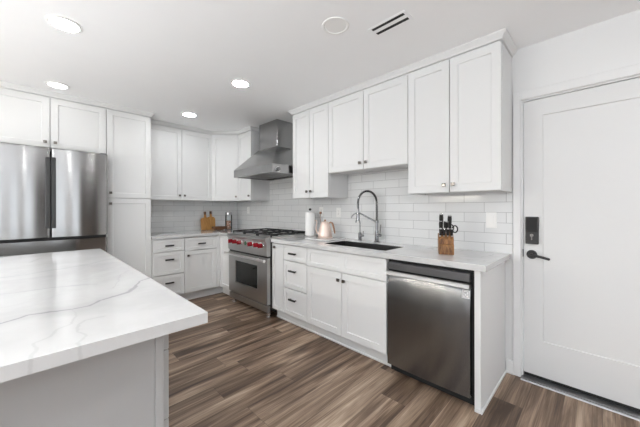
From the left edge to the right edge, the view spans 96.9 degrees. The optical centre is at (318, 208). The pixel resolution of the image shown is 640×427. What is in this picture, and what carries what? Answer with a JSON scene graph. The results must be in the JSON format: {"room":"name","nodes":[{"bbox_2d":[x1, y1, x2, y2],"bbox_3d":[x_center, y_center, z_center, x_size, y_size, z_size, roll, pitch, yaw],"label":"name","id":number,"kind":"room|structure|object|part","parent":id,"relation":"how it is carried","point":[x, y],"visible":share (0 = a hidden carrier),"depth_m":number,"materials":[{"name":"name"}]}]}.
{"room":"kitchen","nodes":[
{"label":"kitchen","id":0,"kind":"room"},
{"bbox_2d":[0,0,639,130],"bbox_3d":[-0.528,-1.247,0.212,8.440,0.100,5.840,0,0,45],"label":"ceiling","id":1,"kind":"structure","parent":0,"point":[167,59],"depth_m":2.07,"materials":[{"name":"white paint"}]},
{"bbox_2d":[44,81,69,88],"bbox_3d":[-2.523,-1.189,2.741,0.184,0.008,0.184,0,0,45],"label":"recessed light","id":2,"kind":"object","parent":1,"relation":"in","point":[54,84],"visible":1,"depth_m":2.73,"materials":[{"name":"white plastic"}]},
{"bbox_2d":[45,15,82,32],"bbox_3d":[-1.645,-1.190,1.838,0.184,0.008,0.184,0,0,45],"label":"recessed light","id":3,"kind":"object","parent":1,"relation":"in","point":[65,24],"visible":1,"depth_m":1.83,"materials":[{"name":"white plastic"}]},
{"bbox_2d":[181,112,196,116],"bbox_3d":[-1.643,-1.190,3.605,0.184,0.008,0.184,0,0,45],"label":"recessed light","id":4,"kind":"object","parent":1,"relation":"in","point":[188,114],"visible":1,"depth_m":3.59,"materials":[{"name":"white plastic"}]},
{"bbox_2d":[230,79,249,87],"bbox_3d":[-0.749,-1.192,2.715,0.184,0.008,0.184,0,0,45],"label":"recessed light","id":5,"kind":"object","parent":1,"relation":"in","point":[239,83],"visible":1,"depth_m":2.70,"materials":[{"name":"white plastic"}]},
{"bbox_2d":[322,17,348,34],"bbox_3d":[0.110,-1.194,1.857,0.180,0.006,0.180,0,0,45],"label":"ceiling disc","id":6,"kind":"object","parent":1,"relation":"attached to","point":[332,25],"visible":1,"depth_m":1.85,"materials":[{"name":"white plastic"}]},
{"bbox_2d":[368,10,412,36],"bbox_3d":[0.462,-1.196,1.843,0.267,0.003,0.110,0,0,45],"label":"ceiling vent","id":7,"kind":"object","parent":1,"relation":"in","point":[403,16],"visible":1,"depth_m":1.83,"materials":[{"name":"white metal"}]},
{"bbox_2d":[168,292,639,426],"bbox_3d":[-0.524,1.312,0.212,8.440,0.100,5.840,0,0,45],"label":"floor","id":8,"kind":"structure","parent":0,"point":[242,367],"depth_m":1.98,"materials":[{"name":"brown wood"}]},
{"bbox_2d":[0,143,107,255],"bbox_3d":[-2.900,0.330,3.053,0.767,1.872,0.918,0,0,45],"label":"refrigerator","id":9,"kind":"object","parent":8,"relation":"on","point":[55,200],"visible":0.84,"depth_m":2.80,"materials":[{"name":"silver metal"}]},
{"bbox_3d":[-2.833,-0.153,2.660,0.088,0.877,0.458,0,0,45],"label":"door","id":10,"kind":"part","parent":9,"relation":"part of","materials":[{"name":"silver metal"}]},
{"bbox_3d":[-2.653,-0.156,2.780,0.032,0.700,0.032,0,0,45],"label":"handle","id":11,"kind":"part","parent":9,"relation":"part of","materials":[{"name":"silver metal"}]},
{"bbox_3d":[-2.625,-0.156,2.808,0.032,0.700,0.034,0,0,45],"label":"handle","id":12,"kind":"part","parent":9,"relation":"part of","materials":[{"name":"silver metal"}]},
{"bbox_3d":[-2.669,0.541,2.824,0.088,0.450,0.918,0,0,45],"label":"freezer drawer","id":13,"kind":"part","parent":9,"relation":"part of","materials":[{"name":"silver metal"}]},
{"bbox_3d":[-2.507,-0.154,2.988,0.088,0.877,0.456,0,0,45],"label":"door","id":14,"kind":"part","parent":9,"relation":"part of","materials":[{"name":"silver metal"}]},
{"bbox_2d":[0,334,168,426],"bbox_3d":[-1.694,0.832,1.432,1.941,0.864,1.203,0,0,45],"label":"base cabinet","id":15,"kind":"object","parent":8,"relation":"on","point":[128,386],"visible":0.34,"depth_m":0.99,"materials":[{"name":"grey paint"}]},
{"bbox_2d":[0,248,207,382],"bbox_3d":[-1.631,0.380,1.330,2.255,0.038,1.268,0,0,45],"label":"countertop","id":16,"kind":"structure","parent":15,"relation":"on","point":[57,309],"depth_m":0.99,"materials":[{"name":"white stone"}]},
{"bbox_3d":[-0.636,0.830,1.131,0.016,0.864,0.032,0,0,45],"label":"corner post","id":17,"kind":"part","parent":15,"relation":"part of","materials":[{"name":"grey paint"}]},
{"bbox_3d":[-0.848,1.010,1.383,0.637,0.295,0.018,0,0,45],"label":"drawer","id":18,"kind":"part","parent":15,"relation":"part of","materials":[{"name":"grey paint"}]},
{"bbox_3d":[-0.848,0.719,1.383,0.637,0.278,0.018,0,0,45],"label":"drawer","id":19,"kind":"part","parent":15,"relation":"part of","materials":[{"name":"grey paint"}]},
{"bbox_3d":[-0.849,0.489,1.383,0.637,0.172,0.018,0,0,45],"label":"drawer","id":20,"kind":"part","parent":15,"relation":"part of","materials":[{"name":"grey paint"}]},
{"bbox_2d":[106,109,150,277],"bbox_3d":[-2.473,0.064,3.607,0.648,2.402,0.452,0,0,45],"label":"pantry cabinet","id":21,"kind":"object","parent":8,"relation":"on","point":[128,136],"visible":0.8,"depth_m":3.41,"materials":[{"name":"white wood"}]},
{"bbox_3d":[-2.275,-0.629,3.409,0.034,1.010,0.447,0,0,45],"label":"door","id":22,"kind":"part","parent":21,"relation":"part of","materials":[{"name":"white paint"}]},
{"bbox_3d":[-2.273,0.513,3.409,0.034,1.262,0.447,0,0,45],"label":"door","id":23,"kind":"part","parent":21,"relation":"part of","materials":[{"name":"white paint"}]},
{"bbox_2d":[151,238,183,296],"bbox_3d":[-2.162,0.827,3.897,0.680,0.876,0.391,0,0,45],"label":"base cabinet","id":24,"kind":"object","parent":8,"relation":"on","point":[167,255],"visible":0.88,"depth_m":3.69,"materials":[{"name":"white wood"}]},
{"bbox_3d":[-1.954,1.004,3.697,0.034,0.280,0.376,0,0,45],"label":"drawer","id":25,"kind":"part","parent":24,"relation":"part of","materials":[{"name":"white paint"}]},
{"bbox_3d":[-1.954,0.710,3.697,0.034,0.288,0.376,0,0,45],"label":"drawer","id":26,"kind":"part","parent":24,"relation":"part of","materials":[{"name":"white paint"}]},
{"bbox_3d":[-1.954,0.478,3.697,0.034,0.156,0.376,0,0,45],"label":"drawer","id":27,"kind":"part","parent":24,"relation":"part of","materials":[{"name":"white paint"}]},
{"bbox_2d":[182,235,216,299],"bbox_3d":[-1.863,0.827,4.197,0.680,0.876,0.454,0,0,45],"label":"base cabinet","id":28,"kind":"object","parent":8,"relation":"on","point":[200,252],"visible":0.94,"depth_m":3.98,"materials":[{"name":"white wood"}]},
{"bbox_3d":[-1.659,0.484,3.994,0.034,0.170,0.449,0,0,45],"label":"drawer","id":29,"kind":"part","parent":28,"relation":"part of","materials":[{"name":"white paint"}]},
{"bbox_3d":[-1.659,0.861,3.994,0.034,0.564,0.449,0,0,45],"label":"door","id":30,"kind":"part","parent":28,"relation":"part of","materials":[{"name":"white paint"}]},
{"bbox_2d":[215,235,230,294],"bbox_3d":[-1.340,0.826,4.484,1.017,0.876,0.688,0,0,45],"label":"base cabinet","id":31,"kind":"object","parent":8,"relation":"on","point":[222,241],"visible":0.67,"depth_m":4.13,"materials":[{"name":"white wood"}]},
{"bbox_2d":[151,228,251,239],"bbox_3d":[-1.639,0.369,4.178,1.010,0.038,1.528,0,0,45],"label":"countertop","id":32,"kind":"structure","parent":31,"relation":"on","point":[178,234],"depth_m":4.00,"materials":[{"name":"white stone"}]},
{"bbox_2d":[200,212,210,229],"bbox_3d":[-1.842,0.200,4.605,0.058,0.299,0.150,0,0,45],"label":"cutting board","id":33,"kind":"object","parent":32,"relation":"on","point":[205,222],"visible":1,"depth_m":4.60,"materials":[{"name":"brown wood"}]},
{"bbox_2d":[207,211,214,229],"bbox_3d":[-1.788,0.196,4.702,0.044,0.306,0.140,0,0,45],"label":"cutting board","id":34,"kind":"object","parent":32,"relation":"on","point":[212,219],"visible":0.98,"depth_m":4.70,"materials":[{"name":"brown wood"}]},
{"bbox_2d":[212,226,226,229],"bbox_3d":[-1.611,0.320,4.602,0.144,0.060,0.251,0,0,45],"label":"wooden bowl","id":35,"kind":"object","parent":32,"relation":"on","point":[213,227],"visible":0.9,"depth_m":4.56,"materials":[{"name":"brown wood"}]},
{"bbox_2d":[225,212,231,229],"bbox_3d":[-1.509,0.206,4.754,0.112,0.288,0.112,0,0,45],"label":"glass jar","id":36,"kind":"object","parent":32,"relation":"on","point":[228,224],"visible":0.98,"depth_m":4.72,"materials":[{"name":"glass"}]},
{"bbox_3d":[-1.317,0.770,4.050,0.368,0.748,0.020,0,0,45],"label":"door","id":37,"kind":"part","parent":31,"relation":"part of","materials":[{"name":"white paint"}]},
{"bbox_2d":[224,228,304,317],"bbox_3d":[-0.688,0.779,3.767,0.931,0.966,0.757,0,0,45],"label":"range","id":38,"kind":"object","parent":8,"relation":"on","point":[250,253],"visible":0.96,"depth_m":3.49,"materials":[{"name":"silver metal"}]},
{"bbox_3d":[-0.902,0.444,3.552,0.903,0.214,0.074,0,0,45],"label":"control panel","id":39,"kind":"part","parent":38,"relation":"part of","materials":[{"name":"silver metal"}]},
{"bbox_3d":[-0.891,0.839,3.562,0.895,0.531,0.044,0,0,45],"label":"oven door","id":40,"kind":"part","parent":38,"relation":"part of","materials":[{"name":"silver metal"}]},
{"bbox_3d":[-0.888,1.160,3.565,0.895,0.074,0.035,0,0,45],"label":"kick panel","id":41,"kind":"part","parent":38,"relation":"part of","materials":[{"name":"silver metal"}]},
{"bbox_2d":[235,231,304,239],"bbox_3d":[-0.648,0.348,3.807,0.899,0.026,0.644,0,0,45],"label":"cooktop","id":42,"kind":"object","parent":38,"relation":"in","point":[269,237],"depth_m":3.55,"materials":[{"name":"black metal"}]},
{"bbox_2d":[272,243,288,320],"bbox_3d":[-0.246,0.824,3.408,0.214,0.876,0.672,0,0,45],"label":"base cabinet","id":43,"kind":"object","parent":8,"relation":"on","point":[278,259],"visible":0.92,"depth_m":3.20,"materials":[{"name":"white wood"}]},
{"bbox_2d":[284,244,311,331],"bbox_3d":[-0.038,0.823,3.196,0.377,0.876,0.680,0,0,45],"label":"base cabinet","id":44,"kind":"object","parent":8,"relation":"on","point":[295,262],"visible":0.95,"depth_m":2.97,"materials":[{"name":"white wood"}]},
{"bbox_3d":[-0.241,1.002,2.991,0.372,0.278,0.034,0,0,45],"label":"drawer","id":45,"kind":"part","parent":44,"relation":"part of","materials":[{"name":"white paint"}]},
{"bbox_3d":[-0.242,0.710,2.991,0.372,0.286,0.034,0,0,45],"label":"drawer","id":46,"kind":"part","parent":44,"relation":"part of","materials":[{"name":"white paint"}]},
{"bbox_3d":[-0.242,0.476,2.991,0.372,0.160,0.034,0,0,45],"label":"drawer","id":47,"kind":"part","parent":44,"relation":"part of","materials":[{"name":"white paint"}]},
{"bbox_2d":[307,247,390,366],"bbox_3d":[0.422,0.823,2.744,0.912,0.876,0.672,0,0,45],"label":"base cabinet","id":48,"kind":"object","parent":8,"relation":"on","point":[347,293],"visible":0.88,"depth_m":2.47,"materials":[{"name":"white wood"}]},
{"bbox_3d":[0.054,0.858,2.697,0.450,0.564,0.034,0,0,45],"label":"door","id":49,"kind":"part","parent":48,"relation":"part of","materials":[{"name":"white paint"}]},
{"bbox_3d":[0.438,0.493,2.760,0.912,0.216,0.626,0,0,45],"label":"rim panel","id":50,"kind":"part","parent":48,"relation":"part of","materials":[{"name":"white wood"}]},
{"bbox_3d":[0.378,0.857,2.375,0.450,0.564,0.034,0,0,45],"label":"door","id":51,"kind":"part","parent":48,"relation":"part of","materials":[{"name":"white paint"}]},
{"bbox_2d":[271,236,509,271],"bbox_3d":[0.457,0.365,2.712,2.196,0.038,0.652,0,0,45],"label":"countertop","id":52,"kind":"structure","parent":48,"relation":"on","point":[482,261],"depth_m":2.19,"materials":[{"name":"white stone"}]},
{"bbox_2d":[305,237,344,240],"bbox_3d":[0.065,0.340,3.217,0.350,0.014,0.295,0,0,45],"label":"serving board","id":53,"kind":"object","parent":52,"relation":"on","point":[310,238],"visible":0.77,"depth_m":3.15,"materials":[{"name":"white stone"}]},
{"bbox_2d":[315,219,334,237],"bbox_3d":[0.071,0.228,3.235,0.180,0.209,0.172,0,0,45],"label":"kettle","id":54,"kind":"object","parent":53,"relation":"on","point":[324,229],"visible":0.99,"depth_m":3.19,"materials":[{"name":"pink metal"}]},
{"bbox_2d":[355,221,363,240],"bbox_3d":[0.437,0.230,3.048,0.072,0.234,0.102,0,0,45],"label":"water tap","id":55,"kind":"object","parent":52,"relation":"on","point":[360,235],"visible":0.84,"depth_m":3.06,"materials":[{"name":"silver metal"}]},
{"bbox_2d":[325,241,401,250],"bbox_3d":[0.411,0.463,2.697,0.712,0.231,0.324,0,0,45],"label":"sink","id":56,"kind":"object","parent":52,"relation":"in","point":[343,243],"visible":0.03,"depth_m":2.86,"materials":[{"name":"metal"}]},
{"bbox_2d":[351,190,381,241],"bbox_3d":[0.492,0.076,2.939,0.317,0.540,0.088,0,0,16],"label":"faucet","id":57,"kind":"object","parent":52,"relation":"on","point":[377,234],"visible":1,"depth_m":2.92,"materials":[{"name":"silver metal"}]},
{"bbox_3d":[0.499,0.094,2.938,0.237,0.109,0.053,0,0,4],"label":"holder arm","id":58,"kind":"part","parent":57,"relation":"part of","materials":[{"name":"silver metal"}]},
{"bbox_2d":[438,233,453,254],"bbox_3d":[0.980,0.270,2.191,0.106,0.150,0.140,0,0,20],"label":"knife block","id":59,"kind":"object","parent":52,"relation":"on","point":[445,244],"visible":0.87,"depth_m":2.14,"materials":[{"name":"brown wood"}]},
{"bbox_2d":[439,213,442,232],"bbox_3d":[0.960,0.117,2.225,0.031,0.160,0.064,0,0,20],"label":"knife","id":60,"kind":"object","parent":59,"relation":"in","point":[440,214],"visible":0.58,"depth_m":2.20,"materials":[{"name":"black metal"}]},
{"bbox_2d":[439,220,442,229],"bbox_3d":[0.947,0.144,2.202,0.029,0.106,0.049,0,0,20],"label":"knife","id":61,"kind":"object","parent":59,"relation":"in","point":[440,221],"visible":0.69,"depth_m":2.19,"materials":[{"name":"black metal"}]},
{"bbox_2d":[445,221,448,233],"bbox_3d":[0.987,0.147,2.188,0.029,0.102,0.048,0,0,20],"label":"knife","id":62,"kind":"object","parent":59,"relation":"in","point":[446,222],"visible":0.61,"depth_m":2.17,"materials":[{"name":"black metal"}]},
{"bbox_2d":[447,215,451,233],"bbox_3d":[1.017,0.123,2.206,0.031,0.149,0.061,0,0,20],"label":"knife","id":63,"kind":"object","parent":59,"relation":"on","point":[449,218],"visible":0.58,"depth_m":2.19,"materials":[{"name":"black metal"}]},
{"bbox_3d":[-0.108,0.171,3.533,0.148,0.352,0.148,0,0,45],"label":"paper towel holder","id":64,"kind":"object","parent":52,"relation":"on","visible":0},
{"bbox_2d":[305,212,314,235],"bbox_3d":[-0.108,0.189,3.533,0.122,0.285,0.122,0,0,45],"label":"paper towel roll","id":65,"kind":"object","parent":64,"relation":"on","point":[309,216],"visible":0.98,"depth_m":3.48,"materials":[{"name":"white paper"}]},
{"bbox_2d":[386,259,474,405],"bbox_3d":[0.949,0.825,2.185,0.610,0.868,0.634,0,0,45],"label":"dishwasher","id":66,"kind":"object","parent":8,"relation":"on","point":[431,307],"visible":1,"depth_m":1.93,"materials":[{"name":"silver metal"}]},
{"bbox_2d":[474,262,506,414],"bbox_3d":[1.202,0.821,1.968,0.046,0.876,0.638,0,0,45],"label":"cabinet end panel","id":67,"kind":"object","parent":8,"relation":"on","point":[489,286],"visible":0.97,"depth_m":1.86,"materials":[{"name":"white wood"}]},
{"bbox_3d":[1.200,1.249,1.964,0.044,0.020,0.628,0,0,45],"label":"shoe moulding","id":68,"kind":"part","parent":67,"relation":"part of","materials":[{"name":"white paint"}]},
{"bbox_2d":[520,374,639,420],"bbox_3d":[1.841,1.250,1.809,0.899,0.016,0.110,0,0,45],"label":"threshold","id":69,"kind":"object","parent":8,"relation":"on","point":[632,414],"visible":0.85,"depth_m":1.87,"materials":[{"name":"metal"}]},
{"bbox_2d":[241,9,639,369],"bbox_3d":[1.448,0.029,2.282,8.320,2.459,0.120,0,0,45],"label":"wall","id":70,"kind":"structure","parent":0,"point":[614,43],"depth_m":1.93,"materials":[{"name":"white paint"}]},
{"bbox_2d":[212,135,247,201],"bbox_3d":[-1.457,-0.629,4.641,0.634,1.020,0.626,0,0,45],"label":"upper cabinet","id":71,"kind":"object","parent":70,"relation":"attached to","point":[224,147],"visible":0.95,"depth_m":4.41,"materials":[{"name":"white wood"}]},
{"bbox_2d":[238,131,269,200],"bbox_3d":[-1.017,-0.630,4.392,0.376,1.020,0.360,0,0,45],"label":"upper cabinet","id":72,"kind":"object","parent":70,"relation":"attached to","point":[248,142],"visible":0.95,"depth_m":4.27,"materials":[{"name":"white wood"}]},
{"bbox_3d":[-1.113,-0.630,4.293,0.368,1.014,0.034,0,0,45],"label":"door","id":73,"kind":"part","parent":72,"relation":"part of","materials":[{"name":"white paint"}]},
{"bbox_2d":[234,119,292,180],"bbox_3d":[-0.636,-0.813,3.832,0.945,0.766,0.601,0,0,45],"label":"range hood","id":74,"kind":"object","parent":70,"relation":"attached to","point":[273,160],"visible":0.97,"depth_m":3.81,"materials":[{"name":"silver metal"}]},
{"bbox_2d":[293,103,347,198],"bbox_3d":[-0.001,-0.632,3.381,0.598,1.020,0.360,0,0,45],"label":"upper cabinet","id":75,"kind":"object","parent":70,"relation":"attached to","point":[312,179],"visible":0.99,"depth_m":3.23,"materials":[{"name":"white wood"}]},
{"bbox_3d":[-0.204,-0.631,3.390,0.294,1.014,0.034,0,0,45],"label":"door","id":76,"kind":"part","parent":75,"relation":"part of","materials":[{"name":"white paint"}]},
{"bbox_3d":[0.009,-0.632,3.179,0.294,1.014,0.034,0,0,45],"label":"door","id":77,"kind":"part","parent":75,"relation":"part of","materials":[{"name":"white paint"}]},
{"bbox_2d":[329,75,407,175],"bbox_3d":[0.538,-0.761,2.845,0.921,0.762,0.360,0,0,45],"label":"upper cabinet","id":78,"kind":"object","parent":70,"relation":"attached to","point":[368,128],"visible":0.91,"depth_m":2.69,"materials":[{"name":"white wood"}]},
{"bbox_3d":[0.278,-0.761,2.910,0.455,0.756,0.034,0,0,45],"label":"door","id":79,"kind":"part","parent":78,"relation":"part of","materials":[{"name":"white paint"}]},
{"bbox_3d":[0.605,-0.761,2.586,0.455,0.756,0.034,0,0,45],"label":"door","id":80,"kind":"part","parent":78,"relation":"part of","materials":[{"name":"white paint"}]},
{"bbox_2d":[288,28,517,114],"bbox_3d":[0.564,-1.170,2.813,2.275,0.056,0.368,0,0,45],"label":"crown molding","id":81,"kind":"structure","parent":78,"relation":"attached to","point":[502,35],"depth_m":2.29,"materials":[{"name":"white wood"}]},
{"bbox_2d":[237,170,512,253],"bbox_3d":[0.007,-0.071,3.623,4.146,0.836,0.008,0,0,45],"label":"backsplash","id":82,"kind":"structure","parent":70,"relation":"attached to","point":[403,217],"depth_m":2.87,"materials":[{"name":"white tile"}]},
{"bbox_2d":[336,208,340,216],"bbox_3d":[0.236,0.048,3.385,0.068,0.112,0.008,0,0,45],"label":"power outlet","id":83,"kind":"object","parent":82,"relation":"attached to","point":[338,210],"visible":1,"depth_m":3.38,"materials":[{"name":"white plastic"}]},
{"bbox_2d":[486,212,496,227],"bbox_3d":[1.371,0.093,2.256,0.074,0.124,0.010,0,0,45],"label":"wall switch","id":84,"kind":"object","parent":82,"relation":"attached to","point":[491,217],"visible":1,"depth_m":2.25,"materials":[{"name":"white plastic"}]},
{"bbox_2d":[408,41,511,194],"bbox_3d":[1.108,-0.634,2.279,0.683,1.020,0.360,0,0,45],"label":"upper cabinet","id":85,"kind":"object","parent":70,"relation":"attached to","point":[460,107],"visible":1,"depth_m":2.12,"materials":[{"name":"white wood"}]},
{"bbox_3d":[0.890,-0.633,2.303,0.336,1.014,0.034,0,0,45],"label":"door","id":86,"kind":"part","parent":85,"relation":"part of","materials":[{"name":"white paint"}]},
{"bbox_3d":[1.133,-0.634,2.061,0.336,1.014,0.034,0,0,45],"label":"door","id":87,"kind":"part","parent":85,"relation":"part of","materials":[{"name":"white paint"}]},
{"bbox_2d":[506,358,514,374],"bbox_3d":[1.462,1.208,2.167,0.060,0.100,0.026,0,0,45],"label":"baseboard","id":88,"kind":"structure","parent":70,"relation":"attached to","point":[509,363],"depth_m":2.17,"materials":[{"name":"white paint"}]},
{"bbox_2d":[513,63,639,376],"bbox_3d":[1.877,0.194,1.842,1.009,2.127,0.140,0,0,45],"label":"door frame","id":89,"kind":"structure","parent":70,"relation":"attached to","point":[633,71],"depth_m":2.13,"materials":[{"name":"white paint"}]},
{"bbox_2d":[523,78,639,411],"bbox_3d":[1.842,0.224,1.809,0.890,2.035,0.100,0,0,45],"label":"door","id":90,"kind":"structure","parent":70,"relation":"in","point":[581,251],"depth_m":1.90,"materials":[{"name":"white paint"}]},
{"bbox_3d":[1.574,0.346,2.021,0.115,0.038,0.023,0,0,45],"label":"lever handle","id":91,"kind":"part","parent":90,"relation":"part of","materials":[{"name":"black metal"}]},
{"bbox_3d":[-3.519,0.038,3.102,0.120,2.459,5.720,0,0,45],"label":"wall","id":92,"kind":"structure","parent":0,"visible":0},
{"bbox_2d":[0,88,105,153],"bbox_3d":[-2.963,-0.878,3.116,0.648,0.516,0.930,0,0,45],"label":"upper cabinet","id":93,"kind":"object","parent":92,"relation":"attached to","point":[26,119],"visible":0.97,"depth_m":2.91,"materials":[{"name":"white wood"}]},
{"bbox_3d":[-2.928,-0.878,2.753,0.034,0.510,0.460,0,0,45],"label":"door","id":94,"kind":"part","parent":93,"relation":"part of","materials":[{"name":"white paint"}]},
{"bbox_3d":[-2.600,-0.878,3.083,0.034,0.510,0.460,0,0,45],"label":"door","id":95,"kind":"part","parent":93,"relation":"part of","materials":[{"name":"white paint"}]},
{"bbox_2d":[0,81,258,134],"bbox_3d":[-2.039,-1.166,3.546,0.700,0.056,2.999,0,0,45],"label":"crown molding","id":96,"kind":"structure","parent":93,"relation":"attached to","point":[5,85],"depth_m":3.25,"materials":[{"name":"white wood"}]},
{"bbox_2d":[151,124,211,200],"bbox_3d":[-2.088,-0.628,4.192,0.371,1.020,0.920,0,0,45],"label":"upper cabinet","id":97,"kind":"object","parent":92,"relation":"attached to","point":[181,160],"visible":0.92,"depth_m":4.08,"materials":[{"name":"white wood"}]},
{"bbox_3d":[-2.148,-0.628,3.931,0.034,1.014,0.461,0,0,45],"label":"door","id":98,"kind":"part","parent":97,"relation":"part of","materials":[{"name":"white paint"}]},
{"bbox_3d":[-1.823,-0.628,4.258,0.034,1.014,0.449,0,0,45],"label":"door","id":99,"kind":"part","parent":97,"relation":"part of","materials":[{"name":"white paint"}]},
{"bbox_2d":[151,200,236,232],"bbox_3d":[-2.001,0.116,4.537,0.008,0.469,1.528,0,0,45],"label":"backsplash","id":100,"kind":"structure","parent":92,"relation":"attached to","point":[166,216],"depth_m":4.46,"materials":[{"name":"white tile"}]}
]}

